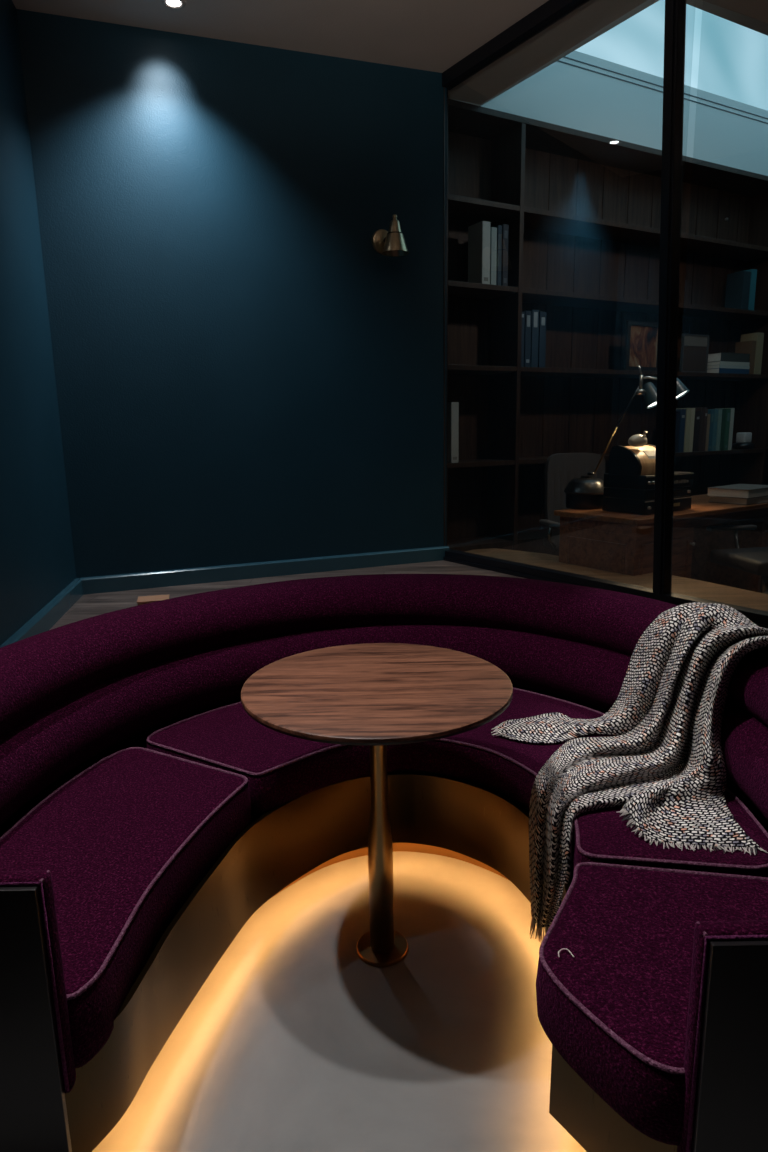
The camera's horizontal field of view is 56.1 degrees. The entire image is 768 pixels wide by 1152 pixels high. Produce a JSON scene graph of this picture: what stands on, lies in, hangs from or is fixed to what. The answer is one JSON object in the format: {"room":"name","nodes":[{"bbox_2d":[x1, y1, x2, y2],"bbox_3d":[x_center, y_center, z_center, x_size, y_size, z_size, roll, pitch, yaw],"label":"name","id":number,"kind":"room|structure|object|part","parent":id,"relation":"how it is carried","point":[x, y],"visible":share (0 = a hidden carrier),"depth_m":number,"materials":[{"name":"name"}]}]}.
{"room":"lounge","nodes":[
{"label":"lounge","id":0,"kind":"room"},
{"bbox_2d":[0,0,75,645],"bbox_3d":[-1.578,-0.892,2.628,0.120,3.363,2.450,-3,12,-11],"label":"wall","id":1,"kind":"structure","parent":0,"point":[37,562],"depth_m":3.31,"materials":[{"name":"teal paint"}]},
{"bbox_2d":[0,578,82,647],"bbox_3d":[-1.482,0.294,2.886,0.034,0.092,2.449,-3,12,-11],"label":"baseboard","id":2,"kind":"structure","parent":1,"relation":"attached to","point":[48,616],"depth_m":3.40,"materials":[{"name":"blue paint"}]},
{"bbox_2d":[16,9,446,577],"bbox_3d":[-0.696,-1.282,4.306,2.342,3.420,0.120,-6,13,-22],"label":"wall","id":3,"kind":"structure","parent":0,"point":[241,375],"depth_m":4.13,"materials":[{"name":"teal paint"}]},
{"bbox_2d":[80,546,448,594],"bbox_3d":[-0.634,-0.051,4.491,2.326,0.092,0.034,-6,13,-22],"label":"baseboard","id":4,"kind":"structure","parent":3,"relation":"attached to","point":[177,577],"depth_m":4.41,"materials":[{"name":"blue"}]},
{"bbox_2d":[372,214,408,256],"bbox_3d":[0.049,-2.035,4.294,0.182,0.215,0.207,-6,13,-22],"label":"wall sconce","id":5,"kind":"object","parent":3,"relation":"attached to","point":[392,243],"visible":1,"depth_m":4.25,"materials":[{"name":"gold metal"}]},
{"bbox_3d":[-0.006,-2.032,4.373,0.140,0.140,0.022,-6,13,-22],"label":"plate","id":6,"kind":"part","parent":5,"relation":"part of","materials":[{"name":"gold metal"}]},
{"bbox_3d":[0.065,-2.016,4.281,0.164,0.182,0.164,-6,13,-22],"label":"lamp shade","id":7,"kind":"part","parent":5,"relation":"part of","materials":[{"name":"gold metal"}]},
{"bbox_2d":[12,0,548,72],"bbox_3d":[0.151,-2.464,1.240,5.864,0.293,6.076,-5,12,-18],"label":"ceiling","id":8,"kind":"structure","parent":0,"point":[428,35],"depth_m":3.73,"materials":[{"name":"paint"}]},
{"bbox_2d":[161,0,185,8],"bbox_3d":[-1.022,-2.784,3.498,0.116,0.006,0.116,-1,12,0],"label":"recessed light","id":9,"kind":"object","parent":8,"relation":"in","point":[172,4],"visible":1,"depth_m":3.50,"materials":[{"name":"paint"}]},
{"bbox_2d":[50,560,526,629],"bbox_3d":[1.297,0.724,1.824,6.032,0.416,6.473,-1,12,0],"label":"floor","id":10,"kind":"structure","parent":0,"point":[88,605],"depth_m":4.22,"materials":[{"name":"brown wood"}]},
{"bbox_2d":[137,594,169,604],"bbox_3d":[-1.201,0.136,3.754,0.158,0.043,0.128,-4,12,-14],"label":"wooden box","id":11,"kind":"object","parent":10,"relation":"on","point":[141,600],"visible":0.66,"depth_m":3.73,"materials":[{"name":"brown wood"}]},
{"bbox_2d":[92,773,586,1151],"bbox_3d":[1.313,0.725,3.114,8.600,0.100,11.000,-1,12,0],"label":"floor","id":12,"kind":"structure","parent":0,"point":[292,1042],"depth_m":1.59,"materials":[{"name":"concrete"}]},
{"bbox_2d":[241,643,512,966],"bbox_3d":[-0.011,0.604,1.778,0.635,0.722,0.635,-1,12,0],"label":"round pedestal table","id":13,"kind":"object","parent":12,"relation":"on","point":[377,696],"visible":1,"depth_m":1.69,"materials":[{"name":"brown wood"}]},
{"bbox_2d":[0,574,767,1151],"bbox_3d":[-0.018,0.547,1.912,2.187,0.780,1.885,-1,12,0],"label":"sofa","id":14,"kind":"object","parent":12,"relation":"on","point":[134,768],"visible":0.72,"depth_m":1.67,"materials":[{"name":"fabric"}]},
{"bbox_3d":[-0.812,0.773,1.144,0.590,0.612,0.011,-1,12,0],"label":"panel","id":15,"kind":"part","parent":14,"relation":"part of","materials":[{"name":"black"}]},
{"bbox_2d":[0,749,250,1067],"bbox_3d":[-0.644,0.663,1.602,0.480,0.143,0.968,1,12,10],"label":"seat cushion","id":16,"kind":"object","parent":14,"relation":"on","point":[132,846],"depth_m":1.57,"materials":[{"name":"fabric"}]},
{"bbox_2d":[147,689,618,813],"bbox_3d":[0.037,0.514,2.214,1.490,0.121,0.839,-1,12,0],"label":"seat cushion","id":17,"kind":"object","parent":14,"relation":"on","point":[215,750],"depth_m":2.05,"materials":[{"name":"fabric"}]},
{"bbox_2d":[558,948,573,956],"bbox_3d":[0.310,0.646,1.234,0.028,0.002,0.021,-1,12,0],"label":"thread","id":18,"kind":"object","parent":14,"relation":"on","point":[562,948],"visible":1,"depth_m":1.24,"materials":[{"name":"grey"}]},
{"bbox_2d":[491,602,767,941],"bbox_3d":[0.702,0.489,1.866,0.728,0.780,0.772,-2,12,-6],"label":"throw blanket","id":19,"kind":"object","parent":14,"relation":"on","point":[665,765],"visible":0.94,"depth_m":1.78,"materials":[{"name":"grey fabric"}]},
{"bbox_2d":[536,865,767,1144],"bbox_3d":[0.553,0.708,1.267,0.579,0.134,0.508,-1,12,0],"label":"seat cushion","id":20,"kind":"object","parent":14,"relation":"on","point":[615,1010],"depth_m":1.20,"materials":[{"name":"fabric"}]},
{"bbox_2d":[572,790,767,877],"bbox_3d":[0.634,0.600,1.733,0.446,0.125,0.543,-1,12,0],"label":"seat cushion","id":21,"kind":"object","parent":14,"relation":"on","point":[603,846],"depth_m":1.51,"materials":[{"name":"fabric"}]},
{"bbox_3d":[0.754,0.775,1.005,0.640,0.612,0.011,-1,12,0],"label":"panel","id":22,"kind":"part","parent":14,"relation":"part of","materials":[{"name":"black"}]},
{"bbox_2d":[539,453,605,551],"bbox_3d":[1.494,-0.337,5.287,0.660,1.100,0.615,-3,12,-12],"label":"office chair","id":23,"kind":"object","parent":12,"relation":"on","point":[560,468],"visible":0.28,"depth_m":5.41,"materials":[{"name":"grey leather"}]},
{"bbox_3d":[1.211,-0.373,5.164,0.060,0.030,0.340,-3,12,-12],"label":"armrest","id":24,"kind":"part","parent":23,"relation":"part of","materials":[{"name":"grey leather"}]},
{"bbox_3d":[1.497,-0.233,5.302,0.500,0.090,0.470,-3,12,-12],"label":"seat","id":25,"kind":"part","parent":23,"relation":"part of","materials":[{"name":"black"}]},
{"bbox_3d":[1.439,-0.667,5.455,0.470,0.520,0.130,-3,12,-12],"label":"backrest","id":26,"kind":"part","parent":23,"relation":"part of","materials":[{"name":"grey leather"}]},
{"bbox_2d":[448,98,767,555],"bbox_3d":[2.309,-1.710,6.212,5.400,3.390,0.364,-7,13,-28],"label":"bookcase","id":27,"kind":"object","parent":12,"relation":"on","point":[581,210],"visible":0.56,"depth_m":5.80,"materials":[{"name":"brown wood"}]},
{"bbox_2d":[448,402,458,462],"bbox_3d":[0.468,-1.040,5.228,0.063,0.426,0.171,-7,13,-28],"label":"book","id":28,"kind":"object","parent":27,"relation":"on","point":[453,407],"visible":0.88,"depth_m":5.16,"materials":[{"name":"beige paper"}]},
{"bbox_2d":[468,221,489,283],"bbox_3d":[0.674,-2.269,5.104,0.068,0.415,0.171,-7,13,-28],"label":"book","id":29,"kind":"object","parent":27,"relation":"on","point":[478,233],"visible":0.94,"depth_m":5.06,"materials":[{"name":"grey paper"}]},
{"bbox_3d":[0.450,-0.824,5.324,1.041,0.035,0.341,-7,13,-28],"label":"shelf","id":30,"kind":"part","parent":27,"relation":"part of","materials":[{"name":"brown wood"}]},
{"bbox_3d":[0.438,-1.490,5.187,1.041,0.035,0.341,-7,13,-28],"label":"shelf","id":31,"kind":"part","parent":27,"relation":"part of","materials":[{"name":"brown wood"}]},
{"bbox_3d":[0.429,-2.029,5.077,1.041,0.035,0.341,-7,13,-28],"label":"shelf","id":32,"kind":"part","parent":27,"relation":"part of","materials":[{"name":"brown wood"}]},
{"bbox_3d":[0.419,-2.558,4.968,1.041,0.035,0.341,-7,13,-28],"label":"shelf","id":33,"kind":"part","parent":27,"relation":"part of","materials":[{"name":"brown wood"}]},
{"bbox_2d":[490,227,496,284],"bbox_3d":[0.733,-2.262,5.140,0.046,0.384,0.170,-7,13,-28],"label":"book","id":34,"kind":"object","parent":27,"relation":"on","point":[493,231],"visible":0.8,"depth_m":5.06,"materials":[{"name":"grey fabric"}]},
{"bbox_2d":[495,225,501,284],"bbox_3d":[0.777,-2.276,5.162,0.034,0.402,0.170,-7,13,-28],"label":"book","id":35,"kind":"object","parent":27,"relation":"on","point":[499,227],"visible":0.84,"depth_m":5.09,"materials":[{"name":"blue paper"}]},
{"bbox_2d":[501,224,508,285],"bbox_3d":[0.822,-2.288,5.185,0.047,0.415,0.171,-7,13,-28],"label":"book","id":36,"kind":"object","parent":27,"relation":"on","point":[505,228],"visible":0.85,"depth_m":5.11,"materials":[{"name":"blue fabric"}]},
{"bbox_3d":[0.909,-1.526,5.446,0.035,3.385,0.345,-7,13,-28],"label":"panel","id":37,"kind":"part","parent":27,"relation":"part of","materials":[{"name":"brown wood"}]},
{"bbox_2d":[521,312,524,366],"bbox_3d":[0.975,-1.756,5.376,0.045,0.390,0.171,-7,13,-28],"label":"book","id":38,"kind":"object","parent":27,"relation":"on","point":[523,313],"visible":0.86,"depth_m":5.31,"materials":[{"name":"blue fabric"}]},
{"bbox_2d":[522,311,531,366],"bbox_3d":[1.026,-1.767,5.403,0.053,0.400,0.171,-7,13,-28],"label":"book","id":39,"kind":"object","parent":27,"relation":"on","point":[527,331],"visible":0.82,"depth_m":5.33,"materials":[{"name":"blue fabric"}]},
{"bbox_2d":[528,310,538,366],"bbox_3d":[1.085,-1.780,5.434,0.062,0.411,0.171,-7,13,-28],"label":"book","id":40,"kind":"object","parent":27,"relation":"on","point":[535,313],"visible":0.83,"depth_m":5.36,"materials":[{"name":"blue paper"}]},
{"bbox_2d":[538,312,546,366],"bbox_3d":[1.149,-1.784,5.470,0.062,0.401,0.171,-7,13,-28],"label":"book","id":41,"kind":"object","parent":27,"relation":"on","point":[542,315],"visible":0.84,"depth_m":5.39,"materials":[{"name":"blue fabric"}]},
{"bbox_3d":[2.281,-3.351,5.874,5.400,0.040,0.364,-7,13,-28],"label":"cornice","id":42,"kind":"part","parent":27,"relation":"part of","materials":[{"name":"brown wood"}]},
{"bbox_2d":[624,320,657,370],"bbox_3d":[2.145,-1.897,5.957,0.401,0.392,0.022,-7,13,-28],"label":"picture frame","id":43,"kind":"object","parent":27,"relation":"on","point":[641,337],"visible":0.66,"depth_m":5.94,"materials":[{"name":"black"}]},
{"bbox_3d":[2.233,-1.054,6.292,2.973,0.035,0.341,-7,13,-28],"label":"shelf","id":44,"kind":"part","parent":27,"relation":"part of","materials":[{"name":"brown wood"}]},
{"bbox_3d":[2.221,-1.720,6.155,2.973,0.035,0.341,-7,13,-28],"label":"shelf","id":45,"kind":"part","parent":27,"relation":"part of","materials":[{"name":"brown wood"}]},
{"bbox_3d":[2.212,-2.259,6.045,2.973,0.035,0.341,-7,13,-28],"label":"shelf","id":46,"kind":"part","parent":27,"relation":"part of","materials":[{"name":"brown wood"}]},
{"bbox_3d":[2.202,-2.788,5.936,2.973,0.035,0.341,-7,13,-28],"label":"shelf","id":47,"kind":"part","parent":27,"relation":"part of","materials":[{"name":"brown wood"}]},
{"bbox_2d":[676,409,685,451],"bbox_3d":[2.571,-1.285,6.375,0.063,0.371,0.171,-7,13,-28],"label":"book","id":48,"kind":"object","parent":27,"relation":"on","point":[682,411],"visible":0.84,"depth_m":6.30,"materials":[{"name":"blue paper"}]},
{"bbox_2d":[676,408,690,451],"bbox_3d":[2.632,-1.297,6.408,0.048,0.379,0.170,-7,13,-28],"label":"book","id":49,"kind":"object","parent":27,"relation":"on","point":[688,410],"visible":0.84,"depth_m":6.33,"materials":[{"name":"beige paper"}]},
{"bbox_2d":[688,408,694,451],"bbox_3d":[2.680,-1.303,6.434,0.048,0.379,0.170,-7,13,-28],"label":"book","id":50,"kind":"object","parent":27,"relation":"on","point":[692,418],"visible":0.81,"depth_m":6.36,"materials":[{"name":"beige paper"}]},
{"bbox_2d":[679,333,708,372],"bbox_3d":[2.702,-1.935,6.266,0.332,0.323,0.022,-7,13,-28],"label":"picture frame","id":51,"kind":"object","parent":27,"relation":"on","point":[694,347],"visible":0.93,"depth_m":6.26,"materials":[{"name":"silver metal"}]},
{"bbox_2d":[683,345,706,370],"bbox_3d":[2.701,-1.935,6.269,0.304,0.295,0.008,-7,13,-28],"label":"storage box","id":52,"kind":"object","parent":51,"relation":"attached to","point":[694,356],"depth_m":6.28,"materials":[{"name":"brown paper"}]},
{"bbox_2d":[692,411,700,451],"bbox_3d":[2.741,-1.298,6.469,0.058,0.354,0.171,-7,13,-28],"label":"book","id":53,"kind":"object","parent":27,"relation":"on","point":[697,413],"visible":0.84,"depth_m":6.39,"materials":[{"name":"brown paper"}]},
{"bbox_2d":[691,407,704,450],"bbox_3d":[2.791,-1.322,6.494,0.041,0.388,0.170,-7,13,-28],"label":"book","id":54,"kind":"object","parent":27,"relation":"on","point":[701,409],"visible":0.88,"depth_m":6.42,"materials":[{"name":"grey fabric"}]},
{"bbox_2d":[702,407,707,450],"bbox_3d":[2.833,-1.327,6.516,0.039,0.388,0.171,-7,13,-28],"label":"book","id":55,"kind":"object","parent":27,"relation":"on","point":[706,408],"visible":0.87,"depth_m":6.44,"materials":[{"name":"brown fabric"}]},
{"bbox_2d":[705,414,710,450],"bbox_3d":[2.871,-1.302,6.543,0.034,0.327,0.170,-7,13,-28],"label":"book","id":56,"kind":"object","parent":27,"relation":"on","point":[709,415],"visible":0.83,"depth_m":6.47,"materials":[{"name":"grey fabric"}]},
{"bbox_2d":[708,410,713,450],"bbox_3d":[2.910,-1.324,6.560,0.039,0.362,0.171,-7,13,-28],"label":"book","id":57,"kind":"object","parent":27,"relation":"on","point":[711,412],"visible":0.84,"depth_m":6.48,"materials":[{"name":"paper"}]},
{"bbox_2d":[708,409,717,450],"bbox_3d":[2.954,-1.334,6.583,0.048,0.370,0.171,-7,13,-28],"label":"book","id":58,"kind":"object","parent":27,"relation":"on","point":[714,435],"visible":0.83,"depth_m":6.51,"materials":[{"name":"teal paper"}]},
{"bbox_2d":[715,409,721,450],"bbox_3d":[3.003,-1.340,6.610,0.048,0.370,0.170,-7,13,-28],"label":"book","id":59,"kind":"object","parent":27,"relation":"on","point":[719,410],"visible":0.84,"depth_m":6.54,"materials":[{"name":"teal paper"}]},
{"bbox_2d":[719,409,726,449],"bbox_3d":[3.053,-1.347,6.638,0.046,0.370,0.170,-7,13,-28],"label":"book","id":60,"kind":"object","parent":27,"relation":"on","point":[723,422],"visible":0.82,"depth_m":6.56,"materials":[{"name":"green paper"}]},
{"bbox_2d":[723,409,730,449],"bbox_3d":[3.104,-1.355,6.664,0.055,0.374,0.171,-7,13,-28],"label":"book","id":61,"kind":"object","parent":27,"relation":"on","point":[728,411],"visible":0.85,"depth_m":6.59,"materials":[{"name":"green paper"}]},
{"bbox_2d":[719,408,734,449],"bbox_3d":[3.154,-1.364,6.691,0.044,0.378,0.170,-7,13,-28],"label":"book","id":62,"kind":"object","parent":27,"relation":"on","point":[732,409],"visible":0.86,"depth_m":6.62,"materials":[{"name":"teal paper"}]},
{"bbox_2d":[707,368,748,373],"bbox_3d":[3.114,-1.865,6.582,0.419,0.045,0.200,-7,13,-28],"label":"book","id":63,"kind":"object","parent":27,"relation":"on","point":[715,370],"visible":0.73,"depth_m":6.48,"materials":[{"name":"blue paper"}]},
{"bbox_2d":[707,365,749,368],"bbox_3d":[3.113,-1.901,6.575,0.419,0.028,0.200,-7,13,-28],"label":"book","id":64,"kind":"object","parent":63,"relation":"on","point":[711,366],"visible":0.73,"depth_m":6.47,"materials":[{"name":"grey paper"}]},
{"bbox_2d":[707,361,749,365],"bbox_3d":[3.113,-1.930,6.569,0.409,0.030,0.200,-7,13,-28],"label":"book","id":65,"kind":"object","parent":64,"relation":"on","point":[717,362],"visible":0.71,"depth_m":6.47,"materials":[{"name":"grey paper"}]},
{"bbox_2d":[708,352,749,361],"bbox_3d":[3.112,-1.982,6.558,0.399,0.075,0.200,-7,13,-28],"label":"book","id":66,"kind":"object","parent":65,"relation":"on","point":[722,356],"visible":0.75,"depth_m":6.46,"materials":[{"name":"grey paper"}]},
{"bbox_2d":[725,271,750,309],"bbox_3d":[3.178,-2.550,6.473,0.095,0.328,0.170,-7,13,-28],"label":"book","id":67,"kind":"object","parent":27,"relation":"on","point":[738,283],"visible":0.93,"depth_m":6.42,"materials":[{"name":"blue paper"}]},
{"bbox_2d":[732,432,754,448],"bbox_3d":[3.412,-1.283,6.831,0.200,0.155,0.200,-7,13,-28],"label":"candle holder","id":68,"kind":"object","parent":27,"relation":"on","point":[743,439],"visible":0.98,"depth_m":6.78,"materials":[{"name":"black paint"}]},
{"bbox_3d":[3.413,-1.237,6.840,0.200,0.060,0.200,-7,13,-28],"label":"dish","id":69,"kind":"part","parent":68,"relation":"part of","materials":[{"name":"black paint"}]},
{"bbox_2d":[736,432,751,442],"bbox_3d":[3.412,-1.312,6.825,0.100,0.095,0.100,-7,13,-28],"label":"cup","id":70,"kind":"object","parent":68,"relation":"on","point":[741,437],"depth_m":6.79,"materials":[{"name":"grey ceramic"}]},
{"bbox_2d":[735,340,755,373],"bbox_3d":[3.341,-2.016,6.670,0.056,0.298,0.170,-7,13,-28],"label":"book","id":71,"kind":"object","parent":27,"relation":"on","point":[746,347],"visible":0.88,"depth_m":6.61,"materials":[{"name":"brown paper"}]},
{"bbox_2d":[735,269,756,309],"bbox_3d":[3.260,-2.572,6.516,0.076,0.352,0.170,-7,13,-28],"label":"book","id":72,"kind":"object","parent":27,"relation":"on","point":[753,271],"visible":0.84,"depth_m":6.44,"materials":[{"name":"teal fabric"}]},
{"bbox_3d":[3.536,-1.865,6.872,0.035,3.385,0.345,-7,13,-28],"label":"panel","id":73,"kind":"part","parent":27,"relation":"part of","materials":[{"name":"brown wood"}]},
{"bbox_2d":[740,332,763,373],"bbox_3d":[3.415,-2.061,6.703,0.094,0.370,0.170,-7,13,-28],"label":"book","id":74,"kind":"object","parent":27,"relation":"on","point":[758,337],"visible":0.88,"depth_m":6.63,"materials":[{"name":"brown fabric"}]},
{"bbox_2d":[554,494,767,592],"bbox_3d":[2.138,-0.146,5.073,2.000,0.730,0.660,-9,14,-32],"label":"desk","id":75,"kind":"object","parent":12,"relation":"on","point":[617,542],"visible":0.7,"depth_m":4.60,"materials":[{"name":"brown wood"}]},
{"bbox_2d":[564,365,689,509],"bbox_3d":[1.603,-0.918,4.775,0.789,0.921,0.296,-1,12,0],"label":"desk lamp","id":76,"kind":"object","parent":75,"relation":"on","point":[585,492],"visible":0.79,"depth_m":4.73,"materials":[{"name":"black metal"}]},
{"bbox_3d":[1.474,-0.834,4.792,0.151,0.311,0.012,-1,12,0],"label":"arm","id":77,"kind":"part","parent":76,"relation":"part of","materials":[{"name":"gold metal"}]},
{"bbox_3d":[1.610,-1.123,4.733,0.154,0.285,0.013,-1,12,0],"label":"arm","id":78,"kind":"part","parent":76,"relation":"part of","materials":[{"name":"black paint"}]},
{"bbox_3d":[1.766,-1.184,4.712,0.134,0.172,0.136,-1,12,0],"label":"lamp shade","id":79,"kind":"part","parent":76,"relation":"part of","materials":[{"name":"black metal"}]},
{"bbox_3d":[1.913,-1.231,4.700,0.153,0.172,0.118,3,12,19],"label":"lamp shade","id":80,"kind":"part","parent":76,"relation":"part of","materials":[{"name":"black metal"}]},
{"bbox_3d":[1.530,0.036,4.511,0.754,0.520,0.342,2,12,12],"label":"panel moulding","id":81,"kind":"part","parent":75,"relation":"part of","materials":[{"name":"brown wood"}]},
{"bbox_2d":[602,496,691,514],"bbox_3d":[1.699,-0.466,4.635,0.473,0.088,0.336,-9,14,-32],"label":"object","id":82,"kind":"object","parent":75,"relation":"on","point":[635,506],"visible":0.72,"depth_m":4.53,"materials":[{"name":"black paint"}]},
{"bbox_2d":[603,486,690,499],"bbox_3d":[1.696,-0.541,4.623,0.457,0.062,0.336,-9,14,-32],"label":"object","id":83,"kind":"object","parent":82,"relation":"on","point":[639,494],"visible":0.74,"depth_m":4.52,"materials":[{"name":"black paint"}]},
{"bbox_2d":[603,471,693,489],"bbox_3d":[1.697,-0.614,4.604,0.473,0.088,0.336,-9,14,-32],"label":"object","id":84,"kind":"object","parent":83,"relation":"on","point":[642,482],"visible":0.7,"depth_m":4.50,"materials":[{"name":"black paint"}]},
{"bbox_2d":[608,431,655,475],"bbox_3d":[1.612,-0.777,4.524,0.307,0.266,0.233,-9,14,-32],"label":"telephone","id":85,"kind":"object","parent":84,"relation":"on","point":[638,458],"visible":0.95,"depth_m":4.44,"materials":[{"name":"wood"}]},
{"bbox_2d":[709,496,767,504],"bbox_3d":[2.541,-0.547,5.064,0.440,0.045,0.280,-9,14,-32],"label":"book","id":86,"kind":"object","parent":75,"relation":"on","point":[728,500],"visible":0.53,"depth_m":4.93,"materials":[{"name":"white paper"}]},
{"bbox_2d":[707,484,767,498],"bbox_3d":[2.525,-0.598,5.054,0.460,0.058,0.290,-10,15,-37],"label":"book","id":87,"kind":"object","parent":86,"relation":"on","point":[747,491],"visible":1,"depth_m":4.93,"materials":[{"name":"white paper"}]},
{"bbox_3d":[2.878,-0.129,5.202,0.470,0.520,0.009,-9,14,-32],"label":"panel moulding","id":88,"kind":"part","parent":75,"relation":"part of","materials":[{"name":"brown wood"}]},
{"bbox_2d":[706,524,767,593],"bbox_3d":[2.431,-0.202,4.551,0.615,1.100,0.660,-3,12,-10],"label":"office chair","id":89,"kind":"object","parent":12,"relation":"on","point":[754,560],"visible":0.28,"depth_m":4.59,"materials":[{"name":"grey leather"}]},
{"bbox_3d":[2.327,-0.322,4.819,0.340,0.030,0.060,-3,12,-10],"label":"armrest","id":90,"kind":"part","parent":89,"relation":"part of","materials":[{"name":"black plastic"}]},
{"bbox_3d":[2.427,-0.099,4.571,0.470,0.090,0.500,-3,12,-10],"label":"seat","id":91,"kind":"part","parent":89,"relation":"part of","materials":[{"name":"black leather"}]},
{"bbox_2d":[444,87,444,545],"bbox_3d":[0.118,-1.408,4.902,0.706,3.400,0.040,7,14,35],"label":"wall","id":92,"kind":"structure","parent":0,"point":[444,87],"depth_m":4.62,"materials":[{"name":"paint"}]},
{"bbox_2d":[442,0,767,628],"bbox_3d":[2.128,-1.152,2.191,0.101,3.141,6.135,-9,14,-34],"label":"window","id":93,"kind":"structure","parent":92,"relation":"in","point":[550,12],"depth_m":3.42,"materials":[{"name":"black metal"}]},
{"bbox_3d":[0.396,-1.565,4.673,0.028,2.910,0.027,-9,14,-34],"label":"corner post","id":94,"kind":"part","parent":93,"relation":"part of","materials":[{"name":"black metal"}]},
{"bbox_3d":[2.107,-2.588,1.889,0.070,0.206,6.120,-9,14,-34],"label":"head rail","id":95,"kind":"part","parent":93,"relation":"part of","materials":[{"name":"black metal"}]},
{"bbox_3d":[2.158,0.341,2.491,0.100,0.095,6.120,-9,14,-34],"label":"sill rail","id":96,"kind":"part","parent":93,"relation":"part of","materials":[{"name":"black metal"}]},
{"bbox_2d":[448,0,646,104],"bbox_3d":[1.868,-2.770,2.432,0.469,0.237,7.583,-8,14,-31],"label":"ceiling","id":97,"kind":"structure","parent":0,"point":[591,17],"depth_m":4.12,"materials":[{"name":"paint"}]},
{"bbox_2d":[449,51,767,175],"bbox_3d":[2.525,-3.627,5.833,5.550,0.510,0.100,-7,13,-28],"label":"wall","id":98,"kind":"structure","parent":0,"point":[562,94],"depth_m":5.41,"materials":[{"name":"white paint"}]},
{"bbox_2d":[558,60,767,123],"bbox_3d":[2.547,-3.774,5.758,5.550,0.007,0.008,-7,13,-28],"label":"trim","id":99,"kind":"structure","parent":98,"relation":"attached to","point":[558,60],"depth_m":5.46,"materials":[{"name":"grey"}]},
{"bbox_2d":[563,56,767,118],"bbox_3d":[2.546,-3.809,5.751,5.550,0.007,0.008,-7,13,-28],"label":"trim","id":100,"kind":"structure","parent":98,"relation":"attached to","point":[564,56],"depth_m":5.46,"materials":[{"name":"grey metal"}]},
{"bbox_2d":[464,548,767,610],"bbox_3d":[1.469,0.248,4.125,0.697,0.414,2.996,-9,14,-34],"label":"floor","id":101,"kind":"structure","parent":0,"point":[680,585],"depth_m":4.16,"materials":[{"name":"brown wood"}]},
{"bbox_2d":[480,0,767,105],"bbox_3d":[2.738,-3.386,4.615,5.208,0.500,2.178,-1,12,0],"label":"wall","id":102,"kind":"structure","parent":0,"point":[751,23],"depth_m":3.87,"materials":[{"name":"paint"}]},
{"bbox_2d":[703,0,767,22],"bbox_3d":[4.859,-2.802,2.019,4.500,0.259,6.097,-7,13,-28],"label":"ceiling","id":103,"kind":"structure","parent":0,"point":[756,9],"depth_m":3.79,"materials":[{"name":"paint"}]}
]}

